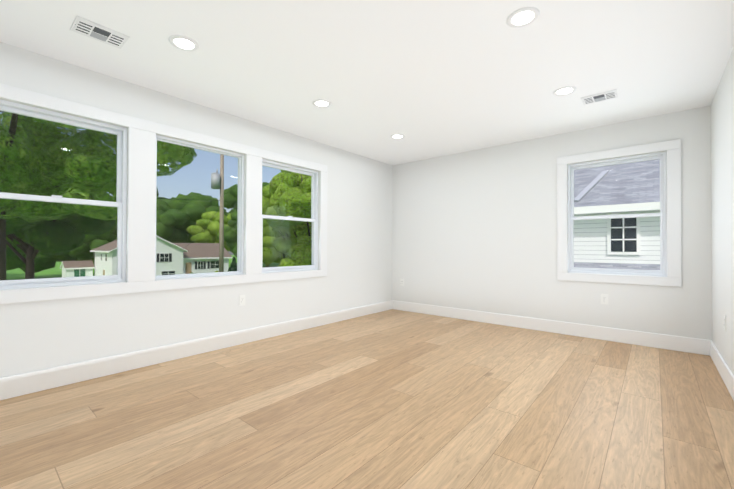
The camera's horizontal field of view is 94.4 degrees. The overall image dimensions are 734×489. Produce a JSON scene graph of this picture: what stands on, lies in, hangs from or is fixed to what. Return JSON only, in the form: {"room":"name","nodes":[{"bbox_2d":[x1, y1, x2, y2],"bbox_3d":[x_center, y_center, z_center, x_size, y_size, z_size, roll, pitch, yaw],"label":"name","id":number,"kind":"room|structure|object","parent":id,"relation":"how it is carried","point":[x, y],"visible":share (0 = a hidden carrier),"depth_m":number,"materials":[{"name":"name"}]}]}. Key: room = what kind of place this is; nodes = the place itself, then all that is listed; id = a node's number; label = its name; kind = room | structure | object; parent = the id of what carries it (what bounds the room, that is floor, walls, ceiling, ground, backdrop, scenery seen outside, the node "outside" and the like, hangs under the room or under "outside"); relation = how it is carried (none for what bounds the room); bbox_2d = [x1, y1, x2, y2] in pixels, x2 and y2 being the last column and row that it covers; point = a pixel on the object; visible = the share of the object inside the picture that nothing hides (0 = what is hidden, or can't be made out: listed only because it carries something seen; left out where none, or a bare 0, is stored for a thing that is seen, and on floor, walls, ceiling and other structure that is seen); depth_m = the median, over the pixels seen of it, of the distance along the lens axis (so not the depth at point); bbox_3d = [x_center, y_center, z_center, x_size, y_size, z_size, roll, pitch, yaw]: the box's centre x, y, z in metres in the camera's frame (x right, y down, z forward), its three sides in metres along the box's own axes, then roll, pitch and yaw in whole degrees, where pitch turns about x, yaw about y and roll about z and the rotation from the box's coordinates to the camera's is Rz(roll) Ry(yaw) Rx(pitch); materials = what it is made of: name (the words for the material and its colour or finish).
{"room":"empty living room","nodes":[
{"label":"empty living room","id":0,"kind":"room"},
{"bbox_2d":[0,42,392,377],"bbox_3d":[-1.422,-0.148,3.710,0.160,2.440,5.876,0,-1,40],"label":"wall","id":1,"kind":"structure","parent":0,"point":[39,335],"depth_m":3.29,"materials":[{"name":"white paint"}]},
{"bbox_2d":[0,99,126,289],"bbox_3d":[-2.367,-0.340,2.589,0.095,1.310,0.877,0,-1,40],"label":"window","id":2,"kind":"structure","parent":1,"relation":"in","point":[74,121],"depth_m":2.69,"materials":[{"name":"white plastic"}]},
{"bbox_2d":[0,83,326,303],"bbox_3d":[-1.603,-0.333,3.356,0.022,1.498,3.276,0,-1,40],"label":"window frame","id":3,"kind":"structure","parent":1,"relation":"attached to","point":[142,133],"depth_m":2.97,"materials":[{"name":"white paint"}]},
{"bbox_2d":[0,300,392,399],"bbox_3d":[-1.358,0.996,3.643,0.016,0.150,5.556,0,-1,40],"label":"baseboard","id":4,"kind":"structure","parent":1,"relation":"attached to","point":[30,382],"depth_m":3.02,"materials":[{"name":"white paint"}]},
{"bbox_2d":[155,135,243,279],"bbox_3d":[-1.669,-0.332,3.415,0.095,1.310,0.878,0,-1,40],"label":"window","id":5,"kind":"structure","parent":1,"relation":"in","point":[240,219],"depth_m":3.55,"materials":[{"name":"white plastic"}]},
{"bbox_2d":[262,159,317,272],"bbox_3d":[-0.975,-0.323,4.236,0.095,1.310,0.881,0,-1,40],"label":"window","id":6,"kind":"structure","parent":1,"relation":"in","point":[313,196],"depth_m":4.38,"materials":[{"name":"white plastic"}]},
{"bbox_2d":[0,309,733,488],"bbox_3d":[0.097,1.124,2.412,4.146,0.120,5.876,0,-1,40],"label":"floor","id":7,"kind":"structure","parent":0,"point":[393,399],"depth_m":2.09,"materials":[{"name":"brown wood"}]},
{"bbox_2d":[0,0,733,164],"bbox_3d":[0.103,-1.446,2.434,4.146,0.140,5.876,0,-1,40],"label":"ceiling","id":8,"kind":"structure","parent":0,"point":[428,79],"depth_m":2.53,"materials":[{"name":"white paint"}]},
{"bbox_2d":[70,16,129,48],"bbox_3d":[-1.743,-1.377,2.221,0.205,0.010,0.270,0,-1,40],"label":"ceiling vent","id":9,"kind":"object","parent":8,"relation":"in","point":[93,30],"visible":1,"depth_m":2.20,"materials":[{"name":"white metal"}]},
{"bbox_2d":[169,35,198,51],"bbox_3d":[-1.254,-1.376,2.330,0.184,0.008,0.184,0,-1,40],"label":"recessed light","id":10,"kind":"object","parent":8,"relation":"in","point":[183,43],"visible":1,"depth_m":2.32,"materials":[{"name":"white paint"}]},
{"bbox_2d":[312,99,330,107],"bbox_3d":[-0.438,-1.366,3.295,0.184,0.008,0.184,0,-1,40],"label":"recessed light","id":11,"kind":"object","parent":8,"relation":"in","point":[321,103],"visible":1,"depth_m":3.29,"materials":[{"name":"white paint"}]},
{"bbox_2d":[390,134,404,138],"bbox_3d":[0.384,-1.355,4.267,0.184,0.008,0.184,0,-1,40],"label":"recessed light","id":12,"kind":"object","parent":8,"relation":"in","point":[397,136],"visible":1,"depth_m":4.26,"materials":[{"name":"white paint"}]},
{"bbox_2d":[506,7,539,27],"bbox_3d":[0.945,-1.373,2.061,0.184,0.008,0.184,0,-1,40],"label":"recessed light","id":13,"kind":"object","parent":8,"relation":"in","point":[523,17],"visible":1,"depth_m":2.05,"materials":[{"name":"white paint"}]},
{"bbox_2d":[553,86,576,95],"bbox_3d":[1.756,-1.363,3.021,0.184,0.008,0.184,0,-1,40],"label":"recessed light","id":14,"kind":"object","parent":8,"relation":"in","point":[565,90],"visible":0.98,"depth_m":3.01,"materials":[{"name":"white paint"}]},
{"bbox_2d":[581,89,617,104],"bbox_3d":[2.153,-1.359,3.148,0.270,0.010,0.205,0,-1,40],"label":"ceiling vent","id":15,"kind":"object","parent":8,"relation":"in","point":[600,97],"visible":1,"depth_m":3.13,"materials":[{"name":"white metal"}]},
{"bbox_2d":[392,105,711,339],"bbox_3d":[1.945,-0.132,4.606,3.826,2.440,0.160,0,-1,40],"label":"wall","id":16,"kind":"structure","parent":0,"point":[475,230],"depth_m":4.39,"materials":[{"name":"white paint"}]},
{"bbox_2d":[393,300,709,355],"bbox_3d":[1.885,1.012,4.529,3.794,0.150,0.016,0,-1,40],"label":"baseboard","id":17,"kind":"structure","parent":16,"relation":"attached to","point":[678,343],"depth_m":4.04,"materials":[{"name":"white paint"}]},
{"bbox_2d":[601,294,607,304],"bbox_3d":[2.693,0.621,3.855,0.070,0.114,0.009,0,-1,40],"label":"electrical outlet","id":18,"kind":"object","parent":16,"relation":"attached to","point":[604,298],"visible":1,"depth_m":3.85,"materials":[{"name":"white plastic"}]},
{"bbox_2d":[568,151,666,276],"bbox_3d":[2.813,-0.316,3.870,0.900,1.310,0.095,0,-1,40],"label":"window","id":19,"kind":"structure","parent":16,"relation":"in","point":[662,215],"depth_m":3.79,"materials":[{"name":"white plastic"}]},
{"bbox_2d":[557,139,681,286],"bbox_3d":[2.756,-0.318,3.803,1.120,1.498,0.022,0,-1,40],"label":"window frame","id":20,"kind":"structure","parent":16,"relation":"attached to","point":[672,148],"depth_m":3.63,"materials":[{"name":"white paint"}]},
{"bbox_2d":[711,47,733,374],"bbox_3d":[1.622,-0.163,1.136,0.160,2.440,5.876,0,-1,40],"label":"wall","id":21,"kind":"structure","parent":0,"point":[722,178],"depth_m":2.73,"materials":[{"name":"white paint"}]},
{"bbox_2d":[710,340,733,400],"bbox_3d":[1.552,0.983,1.183,0.016,0.150,5.556,0,-1,40],"label":"baseboard","id":22,"kind":"structure","parent":21,"relation":"attached to","point":[725,372],"depth_m":2.69,"materials":[{"name":"white paint"}]},
{"bbox_2d":[724,315,726,330],"bbox_3d":[2.806,0.611,2.664,0.009,0.114,0.070,0,-1,40],"label":"electrical outlet","id":23,"kind":"object","parent":21,"relation":"attached to","point":[725,322],"visible":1,"depth_m":2.64,"materials":[{"name":"white plastic"}]},
{"label":"outside","id":24,"kind":"structure","parent":0,"visible":0},
{"bbox_2d":[6,255,278,279],"bbox_3d":[-21.335,6.245,83.115,300.000,0.300,340.000,0,-1,40],"label":"lawn","id":25,"kind":"structure","parent":24,"point":[54,272],"depth_m":71.10,"materials":[{"name":"green plant"}]},
{"bbox_2d":[6,247,56,278],"bbox_3d":[-52.644,0.273,52.585,12.028,10.987,12.145,0,-1,40],"label":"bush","id":26,"kind":"object","parent":25,"relation":"on","point":[15,261],"depth_m":51.00,"materials":[{"name":"green plant"}]},
{"bbox_2d":[2,126,115,278],"bbox_3d":[-27.893,-2.226,27.966,14.009,15.683,12.896,0,-1,40],"label":"tree","id":27,"kind":"object","parent":25,"relation":"on","point":[45,238],"depth_m":28.29,"materials":[{"name":"green plant"}]},
{"bbox_2d":[60,260,94,276],"bbox_3d":[-43.095,4.088,50.562,3.660,3.350,3.418,0,-1,40],"label":"shed","id":28,"kind":"object","parent":25,"relation":"on","point":[68,270],"depth_m":49.63,"materials":[{"name":"white"}]},
{"bbox_2d":[56,238,100,261],"bbox_3d":[-50.088,0.011,58.456,12.555,11.646,11.433,0,-1,40],"label":"tree","id":29,"kind":"object","parent":25,"relation":"on","point":[61,258],"depth_m":54.78,"materials":[{"name":"green plant"}]},
{"bbox_2d":[68,225,116,265],"bbox_3d":[-43.654,0.939,56.100,8.044,9.762,9.010,0,-1,40],"label":"tree","id":30,"kind":"object","parent":25,"relation":"on","point":[94,242],"depth_m":53.55,"materials":[{"name":"green plant"}]},
{"bbox_2d":[0,112,196,279],"bbox_3d":[-13.146,-2.746,13.808,11.038,16.551,10.438,0,-1,40],"label":"tree","id":31,"kind":"object","parent":25,"relation":"on","point":[63,163],"depth_m":13.47,"materials":[{"name":"green plant"}]},
{"bbox_2d":[115,196,189,242],"bbox_3d":[-40.731,-1.830,62.993,13.023,15.444,14.008,0,-1,40],"label":"tree","id":32,"kind":"object","parent":25,"relation":"on","point":[164,224],"depth_m":62.19,"materials":[{"name":"green plant"}]},
{"bbox_2d":[90,235,231,275],"bbox_3d":[-32.085,2.125,54.538,10.400,7.400,17.596,0,-1,40],"label":"house","id":33,"kind":"structure","parent":25,"relation":"on","point":[107,261],"depth_m":51.21,"materials":[{"name":"white"}]},
{"bbox_2d":[163,192,227,242],"bbox_3d":[-36.998,-2.587,72.713,15.281,17.146,16.544,0,-1,40],"label":"tree","id":34,"kind":"object","parent":25,"relation":"on","point":[193,208],"depth_m":67.85,"materials":[{"name":"green plant"}]},
{"bbox_2d":[186,211,230,250],"bbox_3d":[-28.955,-0.303,66.970,11.718,12.496,10.982,0,-1,40],"label":"tree","id":35,"kind":"object","parent":25,"relation":"on","point":[210,231],"depth_m":64.12,"materials":[{"name":"green plant"}]},
{"bbox_2d":[211,154,223,271],"bbox_3d":[-10.731,-0.970,25.135,0.620,13.200,2.400,0,-1,40],"label":"pole","id":36,"kind":"object","parent":25,"relation":"on","point":[219,178],"depth_m":25.05,"materials":[{"name":"brown wood"}]},
{"bbox_2d":[111,196,219,200],"bbox_3d":[-25.288,-2.953,7.999,0.040,1.035,45.003,0,-1,40],"label":"wire","id":37,"kind":"object","parent":36,"relation":"attached to","point":[181,199],"depth_m":23.17,"materials":[{"name":"black"}]},
{"bbox_2d":[217,184,237,256],"bbox_3d":[-17.605,-2.012,49.922,7.143,15.719,7.659,0,-1,40],"label":"tree","id":38,"kind":"object","parent":25,"relation":"on","point":[230,197],"depth_m":47.89,"materials":[{"name":"green plant"}]},
{"bbox_2d":[227,257,236,271],"bbox_3d":[-13.655,3.828,34.871,2.861,5.194,2.802,0,-1,40],"label":"tree","id":39,"kind":"object","parent":25,"relation":"on","point":[233,267],"depth_m":34.60,"materials":[{"name":"green plant"}]},
{"bbox_2d":[262,185,299,265],"bbox_3d":[-9.486,-0.701,39.757,10.164,12.940,9.515,0,-1,40],"label":"tree","id":40,"kind":"object","parent":25,"relation":"on","point":[271,253],"depth_m":37.13,"materials":[{"name":"green plant"}]},
{"bbox_2d":[265,170,311,266],"bbox_3d":[-3.886,-0.558,27.780,9.806,12.477,9.636,0,-1,40],"label":"tree","id":41,"kind":"object","parent":25,"relation":"on","point":[285,201],"depth_m":25.72,"materials":[{"name":"green plant"}]},
{"bbox_2d":[574,159,659,269],"bbox_3d":[7.657,0.774,12.102,14.900,9.583,11.000,0,-1,40],"label":"neighbouring house","id":42,"kind":"structure","parent":25,"relation":"on","point":[627,248],"depth_m":10.38,"materials":[{"name":"white wood"}]}
]}

